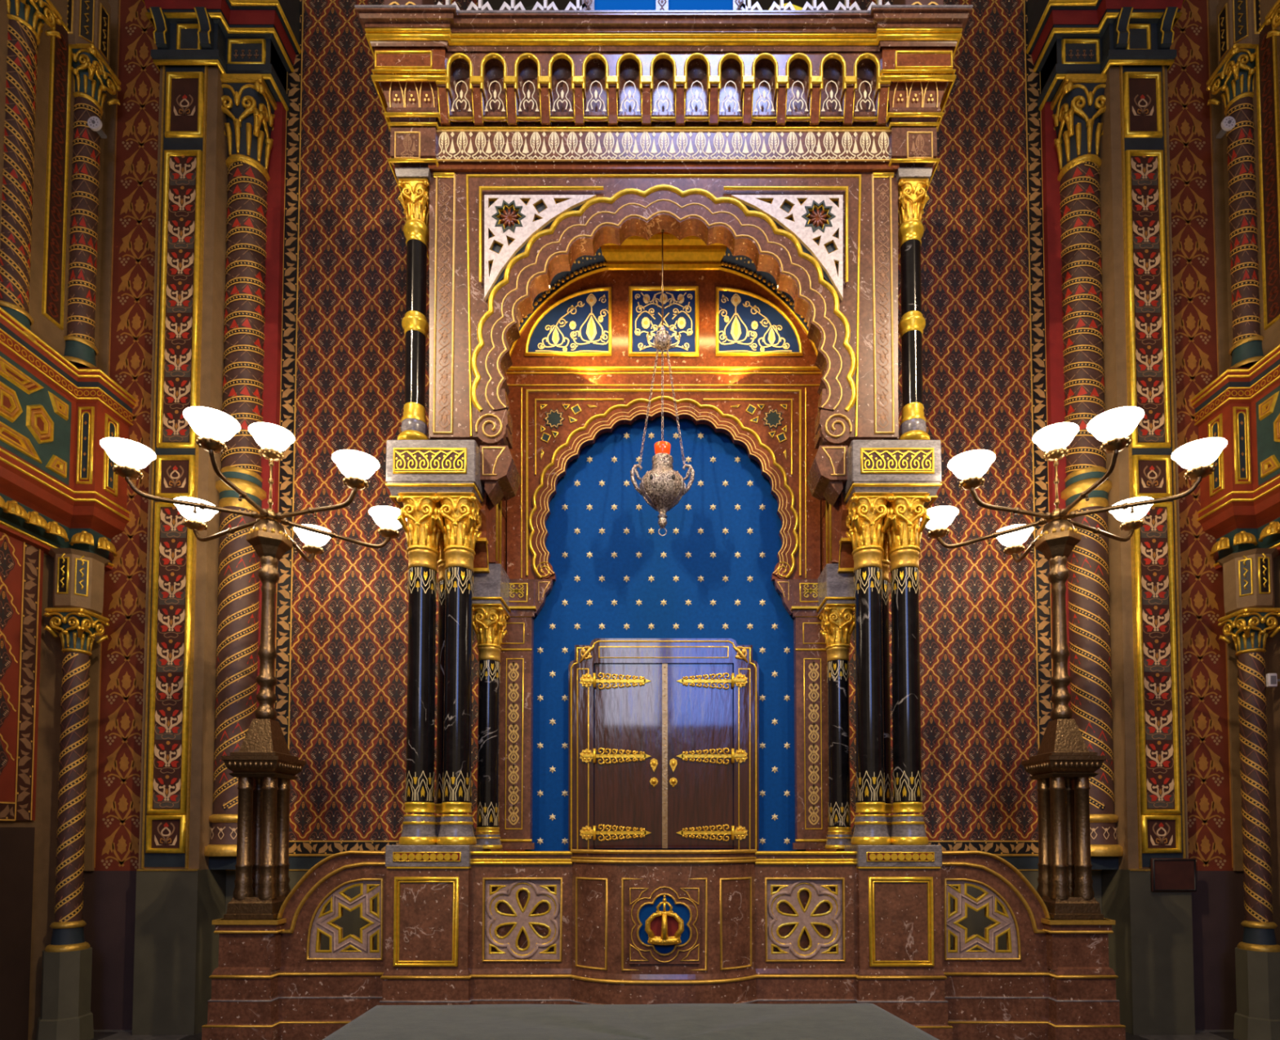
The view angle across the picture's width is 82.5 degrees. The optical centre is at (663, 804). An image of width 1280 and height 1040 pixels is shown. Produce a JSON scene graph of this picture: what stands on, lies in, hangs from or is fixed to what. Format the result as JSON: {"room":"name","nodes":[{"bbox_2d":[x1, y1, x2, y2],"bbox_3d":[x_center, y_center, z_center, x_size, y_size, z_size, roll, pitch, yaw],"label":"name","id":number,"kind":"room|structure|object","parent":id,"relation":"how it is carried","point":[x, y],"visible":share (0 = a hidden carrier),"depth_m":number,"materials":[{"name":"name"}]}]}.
{"room":"house of worship","nodes":[
{"label":"house of worship","id":0,"kind":"room"},
{"bbox_2d":[0,0,108,1039],"bbox_3d":[-4.766,-3.142,1.604,0.469,9.600,8.970,0,-2,0],"label":"wall","id":1,"kind":"structure","parent":0,"point":[31,658],"depth_m":5.32,"materials":[{"name":"red paint"}]},
{"bbox_2d":[0,306,137,614],"bbox_3d":[-4.470,-2.436,4.269,0.473,1.914,3.150,0,-2,0],"label":"balcony","id":2,"kind":"object","parent":1,"relation":"attached to","point":[61,495],"visible":0.98,"depth_m":5.38,"materials":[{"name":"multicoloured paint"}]},
{"bbox_2d":[0,0,62,342],"bbox_3d":[-4.547,-4.499,5.123,0.342,2.521,0.342,0,-2,0],"label":"spiral column","id":3,"kind":"structure","parent":2,"relation":"on","point":[27,18],"depth_m":5.07,"materials":[{"name":"multicoloured paint"}]},
{"bbox_2d":[62,43,120,368],"bbox_3d":[-4.510,-4.578,5.676,0.320,2.480,0.320,0,-2,0],"label":"spiral column","id":4,"kind":"structure","parent":2,"relation":"on","point":[93,77],"depth_m":5.62,"materials":[{"name":"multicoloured paint"}]},
{"bbox_2d":[87,115,106,138],"bbox_3d":[-4.374,-5.235,5.657,0.100,0.100,0.128,0,-2,0],"label":"detector","id":5,"kind":"object","parent":4,"relation":"attached to","point":[94,122],"visible":1,"depth_m":5.60,"materials":[{"name":"white plastic"}]},
{"bbox_2d":[88,118,97,126],"bbox_3d":[-4.374,-5.237,5.597,0.070,0.070,0.008,0,-2,0],"label":"grille","id":6,"kind":"object","parent":5,"relation":"attached to","point":[92,122],"depth_m":5.60,"materials":[{"name":"grey plastic"}]},
{"bbox_2d":[66,0,111,66],"bbox_3d":[-4.549,-6.067,5.726,0.325,0.570,0.325,0,-2,0],"label":"trim","id":7,"kind":"structure","parent":1,"relation":"attached to","point":[89,21],"depth_m":5.64,"materials":[{"name":"beige paint"}]},
{"bbox_2d":[82,0,1244,1030],"bbox_3d":[0.000,-2.974,6.081,10.000,9.600,0.470,0,-2,0],"label":"wall","id":8,"kind":"structure","parent":0,"point":[334,361],"depth_m":6.02,"materials":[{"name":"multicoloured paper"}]},
{"bbox_2d":[132,65,228,1035],"bbox_3d":[-3.800,-2.681,5.881,0.470,9.000,0.388,0,-2,0],"label":"pillar","id":9,"kind":"structure","parent":8,"relation":"attached to","point":[178,897],"depth_m":5.69,"materials":[{"name":"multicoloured paint"}]},
{"bbox_2d":[142,0,301,111],"bbox_3d":[-3.620,-6.374,5.961,1.080,0.970,0.504,0,-2,0],"label":"trim","id":10,"kind":"structure","parent":8,"relation":"attached to","point":[261,37],"depth_m":5.87,"materials":[{"name":"blue paint"}]},
{"bbox_2d":[204,73,276,869],"bbox_3d":[-3.435,-2.690,5.965,0.470,6.413,0.438,0,-2,0],"label":"spiral column","id":11,"kind":"structure","parent":8,"relation":"attached to","point":[249,104],"depth_m":5.87,"materials":[{"name":"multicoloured paint"}]},
{"bbox_2d":[476,0,850,9],"bbox_3d":[0.000,-7.891,6.252,3.800,3.800,0.038,0,-2,0],"label":"window","id":12,"kind":"structure","parent":8,"relation":"in","point":[495,4],"depth_m":6.20,"materials":[{"name":"blue glass"}]},
{"bbox_2d":[1050,73,1123,869],"bbox_3d":[3.435,-2.690,5.965,0.470,6.413,0.438,0,-2,0],"label":"spiral column","id":13,"kind":"structure","parent":8,"relation":"attached to","point":[1077,104],"depth_m":5.87,"materials":[{"name":"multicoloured paint"}]},
{"bbox_2d":[1026,0,1185,111],"bbox_3d":[3.620,-6.374,5.961,1.080,0.970,0.504,0,-2,0],"label":"trim","id":14,"kind":"structure","parent":8,"relation":"attached to","point":[1065,37],"depth_m":5.87,"materials":[{"name":"blue paint"}]},
{"bbox_2d":[1098,65,1195,1035],"bbox_3d":[3.800,-2.681,5.881,0.470,9.000,0.388,0,-2,0],"label":"pillar","id":15,"kind":"structure","parent":8,"relation":"attached to","point":[1151,954],"depth_m":5.70,"materials":[{"name":"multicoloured paint"}]},
{"bbox_2d":[1150,857,1196,891],"bbox_3d":[3.891,0.537,5.565,0.338,0.254,0.028,0,-2,0],"label":"plaque","id":16,"kind":"object","parent":8,"relation":"attached to","point":[1167,874],"visible":1,"depth_m":5.56,"materials":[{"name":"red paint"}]},
{"bbox_2d":[89,1029,1237,1039],"bbox_3d":[0.000,1.731,1.586,10.400,0.260,9.300,0,-2,0],"label":"floor","id":17,"kind":"structure","parent":0,"point":[99,1034],"depth_m":5.50,"materials":[{"name":"stone"}]},
{"bbox_2d":[35,946,93,1039],"bbox_3d":[-4.422,1.409,5.401,0.323,0.670,0.323,0,-2,0],"label":"plinth","id":18,"kind":"object","parent":17,"relation":"on","point":[66,1014],"visible":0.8,"depth_m":5.30,"materials":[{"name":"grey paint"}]},
{"bbox_2d":[44,608,109,951],"bbox_3d":[-4.422,-0.184,5.461,0.298,2.524,0.298,0,-2,0],"label":"spiral column","id":19,"kind":"structure","parent":17,"relation":"on","point":[77,627],"depth_m":5.40,"materials":[{"name":"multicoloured paint"}]},
{"bbox_2d":[322,1003,938,1039],"bbox_3d":[-0.093,1.146,2.110,1.897,0.948,0.916,0,-2,0],"label":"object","id":20,"kind":"structure","parent":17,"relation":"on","point":[684,1021],"depth_m":2.28,"materials":[{"name":"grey stone"}]},
{"bbox_2d":[201,844,1125,1039],"bbox_3d":[0.000,1.003,5.098,5.672,1.458,1.636,0,-2,0],"label":"raised platform","id":21,"kind":"object","parent":17,"relation":"on","point":[452,924],"visible":0.94,"depth_m":4.54,"materials":[{"name":"stone"}]},
{"bbox_2d":[99,406,407,919],"bbox_3d":[-2.602,-0.868,4.786,1.661,3.192,1.781,0,-2,0],"label":"lamp standard","id":22,"kind":"object","parent":21,"relation":"on","point":[264,766],"visible":1,"depth_m":4.68,"materials":[{"name":"brown metal"}]},
{"bbox_2d":[309,880,380,958],"bbox_3d":[-2.015,0.729,4.668,0.479,0.496,0.056,0,-2,0],"label":"grille","id":23,"kind":"object","parent":21,"relation":"attached to","point":[322,893],"depth_m":4.64,"materials":[{"name":"stone"}]},
{"bbox_2d":[354,4,973,850],"bbox_3d":[0.000,-2.368,5.306,3.941,5.428,1.514,0,-2,0],"label":"torah ark","id":24,"kind":"object","parent":21,"relation":"on","point":[686,687],"visible":0.99,"depth_m":4.85,"materials":[{"name":"brown stone"}]},
{"bbox_2d":[484,195,596,300],"bbox_3d":[-0.816,-3.680,4.833,0.739,0.701,0.054,0,-2,0],"label":"grille","id":25,"kind":"object","parent":24,"relation":"attached to","point":[524,235],"depth_m":4.82,"materials":[{"name":"white stone"}]},
{"bbox_2d":[630,229,694,536],"bbox_3d":[-0.008,-2.896,4.952,0.320,2.177,0.314,-2,-3,44],"label":"hanging lamp","id":26,"kind":"object","parent":24,"relation":"hanging from","point":[662,487],"visible":1,"depth_m":4.89,"materials":[{"name":"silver metal"}]},
{"bbox_2d":[383,0,943,9],"bbox_3d":[0.000,-5.385,4.873,3.634,0.609,0.285,0,-2,0],"label":"crest","id":27,"kind":"object","parent":24,"relation":"on","point":[586,4],"visible":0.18,"depth_m":4.79,"materials":[{"name":"stone"}]},
{"bbox_2d":[730,195,843,300],"bbox_3d":[0.816,-3.680,4.833,0.739,0.701,0.054,0,-2,0],"label":"grille","id":28,"kind":"object","parent":24,"relation":"attached to","point":[802,235],"depth_m":4.82,"materials":[{"name":"white stone"}]},
{"bbox_2d":[946,880,1017,958],"bbox_3d":[2.015,0.729,4.668,0.479,0.496,0.056,0,-2,0],"label":"grille","id":29,"kind":"object","parent":21,"relation":"attached to","point":[1005,893],"depth_m":4.64,"materials":[{"name":"stone"}]},
{"bbox_2d":[920,406,1227,919],"bbox_3d":[2.602,-0.868,4.786,1.661,3.192,1.781,0,-2,0],"label":"lamp standard","id":30,"kind":"object","parent":21,"relation":"on","point":[1062,767],"visible":0.99,"depth_m":4.68,"materials":[{"name":"brown metal"}]},
{"bbox_2d":[1217,608,1279,951],"bbox_3d":[4.422,-0.184,5.461,0.298,2.524,0.298,0,-2,0],"label":"spiral column","id":31,"kind":"structure","parent":17,"relation":"on","point":[1249,627],"depth_m":5.40,"materials":[{"name":"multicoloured paint"}]},
{"bbox_2d":[1233,946,1279,1039],"bbox_3d":[4.422,1.409,5.401,0.323,0.670,0.323,0,-2,0],"label":"plinth","id":32,"kind":"object","parent":17,"relation":"on","point":[1257,1015],"visible":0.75,"depth_m":5.30,"materials":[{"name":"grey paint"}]},
{"bbox_2d":[1218,0,1279,945],"bbox_3d":[4.766,-3.142,1.604,0.469,9.600,8.970,0,-2,0],"label":"wall","id":33,"kind":"structure","parent":0,"point":[1266,91],"depth_m":5.51,"materials":[{"name":"red paint"}]},
{"bbox_2d":[1190,344,1279,614],"bbox_3d":[4.470,-2.436,4.269,0.473,1.914,3.150,0,-2,0],"label":"balcony","id":34,"kind":"object","parent":33,"relation":"attached to","point":[1240,500],"visible":0.99,"depth_m":5.51,"materials":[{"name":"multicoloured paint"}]},
{"bbox_2d":[1206,43,1264,368],"bbox_3d":[4.510,-4.578,5.676,0.320,2.480,0.320,0,-2,0],"label":"spiral column","id":35,"kind":"structure","parent":34,"relation":"on","point":[1233,77],"depth_m":5.62,"materials":[{"name":"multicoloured paint"}]},
{"bbox_2d":[1216,115,1235,138],"bbox_3d":[4.341,-5.235,5.657,0.100,0.100,0.128,0,-2,0],"label":"detector","id":36,"kind":"object","parent":35,"relation":"attached to","point":[1228,123],"visible":1,"depth_m":5.60,"materials":[{"name":"white plastic"}]},
{"bbox_2d":[1225,118,1234,126],"bbox_3d":[4.341,-5.237,5.597,0.070,0.070,0.008,0,-2,0],"label":"grille","id":37,"kind":"object","parent":36,"relation":"attached to","point":[1228,122],"depth_m":5.60,"materials":[{"name":"grey plastic"}]},
{"bbox_2d":[1265,0,1279,38],"bbox_3d":[4.547,-4.499,5.123,0.342,2.521,0.342,0,-2,0],"label":"spiral column","id":38,"kind":"structure","parent":34,"relation":"on","point":[1273,17],"depth_m":5.26,"materials":[{"name":"gold paint"}]},
{"bbox_2d":[1216,0,1261,66],"bbox_3d":[4.549,-6.067,5.726,0.325,0.570,0.325,0,-2,0],"label":"trim","id":39,"kind":"structure","parent":33,"relation":"attached to","point":[1237,21],"depth_m":5.64,"materials":[{"name":"beige paint"}]},
{"bbox_2d":[1266,673,1279,687],"bbox_3d":[4.643,-0.922,5.412,0.330,0.100,0.034,0,-2,0],"label":"wall sensor","id":40,"kind":"object","parent":33,"relation":"attached to","point":[1272,681],"visible":1,"depth_m":5.40,"materials":[{"name":"white plastic"}]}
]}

